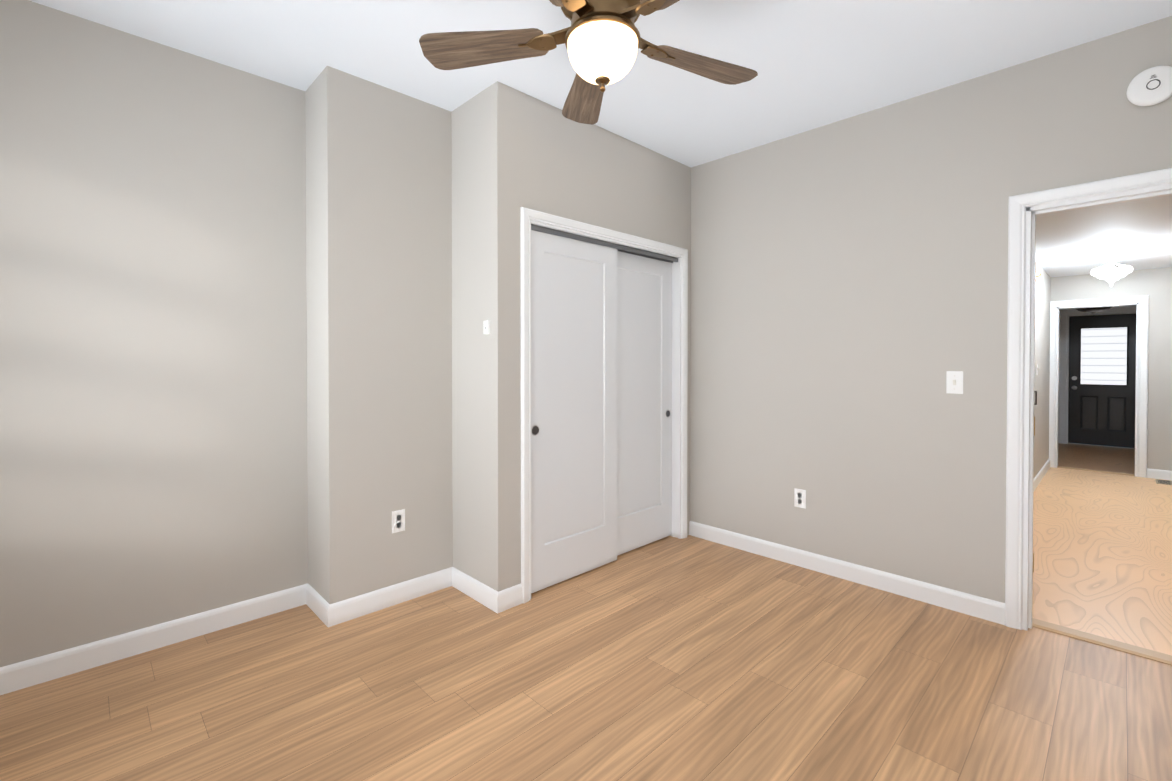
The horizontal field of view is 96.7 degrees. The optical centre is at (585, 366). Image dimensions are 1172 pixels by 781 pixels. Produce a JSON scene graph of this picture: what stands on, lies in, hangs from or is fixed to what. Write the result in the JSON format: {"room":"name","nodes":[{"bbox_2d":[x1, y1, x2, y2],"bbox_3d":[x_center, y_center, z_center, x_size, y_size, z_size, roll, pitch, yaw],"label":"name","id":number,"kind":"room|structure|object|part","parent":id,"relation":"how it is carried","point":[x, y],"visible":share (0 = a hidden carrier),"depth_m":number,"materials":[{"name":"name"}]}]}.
{"room":"empty bedroom","nodes":[
{"label":"empty bedroom","id":0,"kind":"room"},
{"bbox_2d":[0,0,307,666],"bbox_3d":[-1.337,-0.098,3.055,4.435,2.740,0.150,-1,1,-44],"label":"wall","id":1,"kind":"structure","parent":0,"point":[153,383],"depth_m":2.32,"materials":[{"name":"beige paint"}]},
{"bbox_2d":[0,583,315,694],"bbox_3d":[-2.117,1.229,2.197,1.740,0.104,0.014,-1,1,-44],"label":"baseboard","id":2,"kind":"structure","parent":1,"relation":"attached to","point":[35,671],"depth_m":2.33,"materials":[{"name":"white wood"}]},
{"bbox_2d":[305,66,452,603],"bbox_3d":[-1.137,-0.097,2.907,0.675,2.740,0.340,-1,1,-44],"label":"wall","id":3,"kind":"structure","parent":0,"point":[379,279],"depth_m":2.73,"materials":[{"name":"beige paint"}]},
{"bbox_2d":[320,567,451,626],"bbox_3d":[-1.019,1.222,2.789,0.689,0.104,0.014,-1,1,-44],"label":"baseboard","id":4,"kind":"structure","parent":3,"relation":"attached to","point":[339,612],"depth_m":2.74,"materials":[{"name":"white wood"}]},
{"bbox_2d":[392,509,404,533],"bbox_3d":[-1.007,0.834,2.801,0.072,0.117,0.007,-1,1,-44],"label":"outlet","id":5,"kind":"object","parent":3,"relation":"attached to","point":[398,520],"visible":1,"depth_m":2.80,"materials":[{"name":"white plastic"}]},
{"bbox_2d":[451,81,690,591],"bbox_3d":[-0.116,-0.104,3.578,1.725,2.740,0.800,-1,1,-44],"label":"wall","id":6,"kind":"structure","parent":0,"point":[514,150],"depth_m":2.86,"materials":[{"name":"beige paint"}]},
{"bbox_2d":[452,567,503,613],"bbox_3d":[-0.606,1.222,2.849,0.014,0.104,0.444,-1,1,-44],"label":"baseboard","id":7,"kind":"structure","parent":6,"relation":"attached to","point":[493,599],"depth_m":2.81,"materials":[{"name":"white wood"}]},
{"bbox_2d":[484,320,489,333],"bbox_3d":[-0.525,-0.205,2.748,0.017,0.072,0.046,-1,1,-44],"label":"switch","id":8,"kind":"object","parent":6,"relation":"attached to","point":[487,327],"visible":0.96,"depth_m":2.74,"materials":[{"name":"white plastic"}]},
{"bbox_2d":[531,230,616,592],"bbox_3d":[-0.069,0.247,3.130,0.725,2.023,0.037,-1,1,-44],"label":"closet door","id":9,"kind":"structure","parent":6,"relation":"in","point":[573,407],"depth_m":3.10,"materials":[{"name":"white wood"}]},
{"bbox_2d":[520,207,687,602],"bbox_3d":[0.159,0.207,3.360,1.516,2.123,0.141,-1,1,-44],"label":"trim","id":10,"kind":"structure","parent":6,"relation":"attached to","point":[528,217],"depth_m":3.30,"materials":[{"name":"white wood"}]},
{"bbox_2d":[531,224,677,262],"bbox_3d":[0.147,-0.770,3.362,1.376,0.030,0.097,-1,1,-44],"label":"door track","id":11,"kind":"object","parent":6,"relation":"attached to","point":[640,252],"depth_m":3.30,"materials":[{"name":"metal"}]},
{"bbox_2d":[617,251,671,555],"bbox_3d":[0.364,0.242,3.613,0.725,2.023,0.037,-1,1,-44],"label":"closet door","id":12,"kind":"structure","parent":6,"relation":"in","point":[644,400],"depth_m":3.64,"materials":[{"name":"white wood"}]},
{"bbox_2d":[0,443,1171,780],"bbox_3d":[2.984,1.306,4.589,12.750,0.100,3.990,-1,1,-44],"label":"floor","id":13,"kind":"structure","parent":0,"point":[690,657],"depth_m":2.10,"materials":[{"name":"brown wood"}]},
{"bbox_2d":[1057,466,1134,475],"bbox_3d":[6.005,1.234,6.149,0.100,0.011,0.650,-1,1,-44],"label":"threshold","id":14,"kind":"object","parent":13,"relation":"on","point":[1120,473],"depth_m":6.13,"materials":[{"name":"brown wood"}]},
{"bbox_2d":[1032,618,1171,665],"bbox_3d":[2.452,1.274,2.351,0.100,0.011,0.684,-1,1,-44],"label":"threshold","id":15,"kind":"object","parent":13,"relation":"on","point":[1111,643],"depth_m":2.40,"materials":[{"name":"brown wood"}]},
{"bbox_2d":[1155,479,1171,484],"bbox_3d":[6.195,1.243,5.581,0.280,0.005,0.120,-1,1,-44],"label":"floor vent","id":16,"kind":"object","parent":13,"relation":"in","point":[1165,482],"visible":1,"depth_m":5.56,"materials":[{"name":"beige metal"}]},
{"bbox_2d":[29,0,1171,167],"bbox_3d":[-0.069,-1.505,1.735,4.435,0.100,3.790,-1,1,-44],"label":"ceiling","id":17,"kind":"structure","parent":0,"point":[813,64],"depth_m":2.38,"materials":[{"name":"white paint"}]},
{"bbox_2d":[419,0,757,124],"bbox_3d":[0.094,-1.206,1.781,1.288,0.498,1.241,-1,1,-44],"label":"ceiling fan","id":18,"kind":"object","parent":17,"relation":"hanging from","point":[603,40],"visible":1,"depth_m":1.84,"materials":[{"name":"brown wood"}]},
{"bbox_3d":[-0.374,-1.157,1.892,0.467,0.006,0.171,0,-10,10],"label":"blade","id":19,"kind":"part","parent":18,"relation":"part of","materials":[{"name":"brown wood"}]},
{"bbox_3d":[-0.146,-1.152,1.430,0.171,0.006,0.467,-12,-5,28],"label":"blade","id":20,"kind":"part","parent":18,"relation":"part of","materials":[{"name":"brown wood"}]},
{"bbox_3d":[-0.005,-1.161,2.252,0.171,0.006,0.467,11,-1,-8],"label":"blade","id":21,"kind":"part","parent":18,"relation":"part of","materials":[{"name":"brown wood"}]},
{"bbox_3d":[0.058,-1.290,1.817,0.291,0.330,0.302,-1,1,-44],"label":"motor","id":22,"kind":"part","parent":18,"relation":"part of","materials":[{"name":"brown metal"}]},
{"bbox_3d":[0.364,-1.153,1.504,0.171,0.006,0.467,-16,11,-43],"label":"blade","id":23,"kind":"part","parent":18,"relation":"part of","materials":[{"name":"brown wood"}]},
{"bbox_3d":[0.451,-1.159,2.012,0.467,0.006,0.171,0,12,-26],"label":"blade","id":24,"kind":"part","parent":18,"relation":"part of","materials":[{"name":"brown wood"}]},
{"bbox_2d":[690,16,1171,602],"bbox_3d":[1.481,-0.101,3.254,0.115,2.740,3.490,-1,1,-44],"label":"wall","id":25,"kind":"structure","parent":0,"point":[848,292],"depth_m":2.94,"materials":[{"name":"beige paint"}]},
{"bbox_2d":[794,488,805,508],"bbox_3d":[1.357,0.839,3.304,0.007,0.117,0.072,-1,1,-44],"label":"outlet","id":26,"kind":"object","parent":25,"relation":"attached to","point":[800,498],"visible":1,"depth_m":3.30,"materials":[{"name":"white plastic"}]},
{"bbox_2d":[689,521,1004,624],"bbox_3d":[1.422,1.218,3.236,0.014,0.104,1.855,-1,1,-44],"label":"baseboard","id":27,"kind":"structure","parent":25,"relation":"attached to","point":[969,604],"depth_m":3.03,"materials":[{"name":"white wood"}]},
{"bbox_2d":[946,371,962,393],"bbox_3d":[1.916,0.085,2.710,0.021,0.117,0.072,-1,1,-44],"label":"bedroom light switch","id":28,"kind":"object","parent":25,"relation":"attached to","point":[954,382],"visible":1,"depth_m":2.71,"materials":[{"name":"white plastic"}]},
{"bbox_2d":[1033,263,1036,571],"bbox_3d":[2.205,0.257,2.569,0.050,1.534,0.012,-1,1,-44],"label":"jamb hinges","id":29,"kind":"object","parent":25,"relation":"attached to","point":[1034,416],"visible":0.31,"depth_m":2.58,"materials":[{"name":"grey metal"}]},
{"bbox_2d":[1005,168,1171,630],"bbox_3d":[2.411,0.227,2.300,0.157,2.105,0.850,-1,1,-44],"label":"door frame","id":30,"kind":"structure","parent":25,"relation":"attached to","point":[1024,210],"depth_m":2.52,"materials":[{"name":"white wood"}]},
{"bbox_2d":[1126,66,1171,105],"bbox_3d":[2.390,-1.179,2.195,0.041,0.156,0.156,-1,1,-44],"label":"smoke detector","id":31,"kind":"object","parent":25,"relation":"attached to","point":[1150,86],"visible":1,"depth_m":2.19,"materials":[{"name":"white plastic"}]},
{"bbox_2d":[1034,261,1050,477],"bbox_3d":[3.789,-0.115,4.645,5.135,2.740,0.150,-1,1,-44],"label":"wall","id":32,"kind":"structure","parent":0,"point":[1042,350],"depth_m":5.76,"materials":[{"name":"beige paint"}]},
{"bbox_2d":[1034,391,1036,404],"bbox_3d":[4.378,0.310,5.088,0.012,0.132,0.041,-1,1,-44],"label":"handle","id":33,"kind":"object","parent":32,"relation":"attached to","point":[1035,403],"visible":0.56,"depth_m":5.08,"materials":[{"name":"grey metal"}]},
{"bbox_2d":[1033,459,1049,491],"bbox_3d":[3.846,1.203,4.600,5.135,0.104,0.014,-1,1,-44],"label":"baseboard","id":34,"kind":"structure","parent":32,"relation":"attached to","point":[1037,479],"depth_m":5.67,"materials":[{"name":"white wood"}]},
{"bbox_2d":[1060,305,1135,309],"bbox_3d":[7.100,-0.920,6.995,2.660,0.100,1.740,-1,1,-44],"label":"ceiling","id":35,"kind":"structure","parent":0,"point":[1113,306],"depth_m":7.66,"materials":[{"name":"grey paint"}]},
{"bbox_2d":[1075,307,1110,313],"bbox_3d":[7.327,-0.817,7.523,0.410,0.116,0.410,-1,1,-44],"label":"dome light","id":36,"kind":"object","parent":35,"relation":"attached to","point":[1094,310],"visible":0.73,"depth_m":7.45,"materials":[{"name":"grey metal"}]},
{"bbox_2d":[1036,195,1171,276],"bbox_3d":[4.261,-1.111,4.236,5.255,0.100,1.740,-1,1,-44],"label":"ceiling","id":37,"kind":"structure","parent":0,"point":[1138,233],"depth_m":4.30,"materials":[{"name":"white paint"}]},
{"bbox_2d":[1090,251,1132,285],"bbox_3d":[4.912,-0.906,4.870,0.282,0.323,0.282,-1,1,-44],"label":"hall ceiling light","id":38,"kind":"object","parent":37,"relation":"hanging from","point":[1110,274],"visible":1,"depth_m":4.83,"materials":[{"name":"white glass"}]},
{"bbox_3d":[4.912,-0.991,4.869,0.204,0.154,0.178,-1,1,-44],"label":"frame","id":39,"kind":"part","parent":38,"relation":"part of","materials":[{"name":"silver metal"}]},
{"bbox_2d":[1051,267,1171,470],"bbox_3d":[6.103,-0.130,6.035,0.120,2.740,1.740,-1,1,-44],"label":"wall","id":40,"kind":"structure","parent":0,"point":[1155,285],"depth_m":5.76,"materials":[{"name":"beige paint"}]},
{"bbox_2d":[1049,295,1148,477],"bbox_3d":[6.005,0.225,6.139,0.162,2.028,0.836,-1,1,-44],"label":"door frame","id":41,"kind":"structure","parent":40,"relation":"attached to","point":[1141,303],"depth_m":5.87,"materials":[{"name":"white wood"}]},
{"bbox_2d":[1147,468,1171,479],"bbox_3d":[6.488,1.191,5.748,0.014,0.104,0.412,-1,1,-44],"label":"baseboard","id":42,"kind":"structure","parent":40,"relation":"attached to","point":[1151,473],"depth_m":5.73,"materials":[{"name":"white wood"}]},
{"bbox_3d":[7.100,-0.140,7.003,2.660,2.740,1.740,-1,1,-44],"label":"wall","id":43,"kind":"structure","parent":0,"visible":0},
{"bbox_2d":[1058,306,1135,443],"bbox_3d":[7.888,0.165,7.946,0.220,2.110,0.990,-1,1,-44],"label":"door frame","id":44,"kind":"structure","parent":43,"relation":"attached to","point":[1064,315],"depth_m":8.18,"materials":[{"name":"grey wood"}]},
{"bbox_2d":[1068,313,1135,447],"bbox_3d":[7.844,0.216,7.904,0.130,1.986,0.766,-1,1,-44],"label":"back door","id":45,"kind":"structure","parent":43,"relation":"in","point":[1102,369],"depth_m":7.93,"materials":[{"name":"black wood"}]},
{"bbox_3d":[7.607,0.264,8.117,0.086,0.214,0.064,-1,1,-44],"label":"back door knob","id":46,"kind":"part","parent":45,"relation":"part of","materials":[{"name":"silver metal"}]}
]}

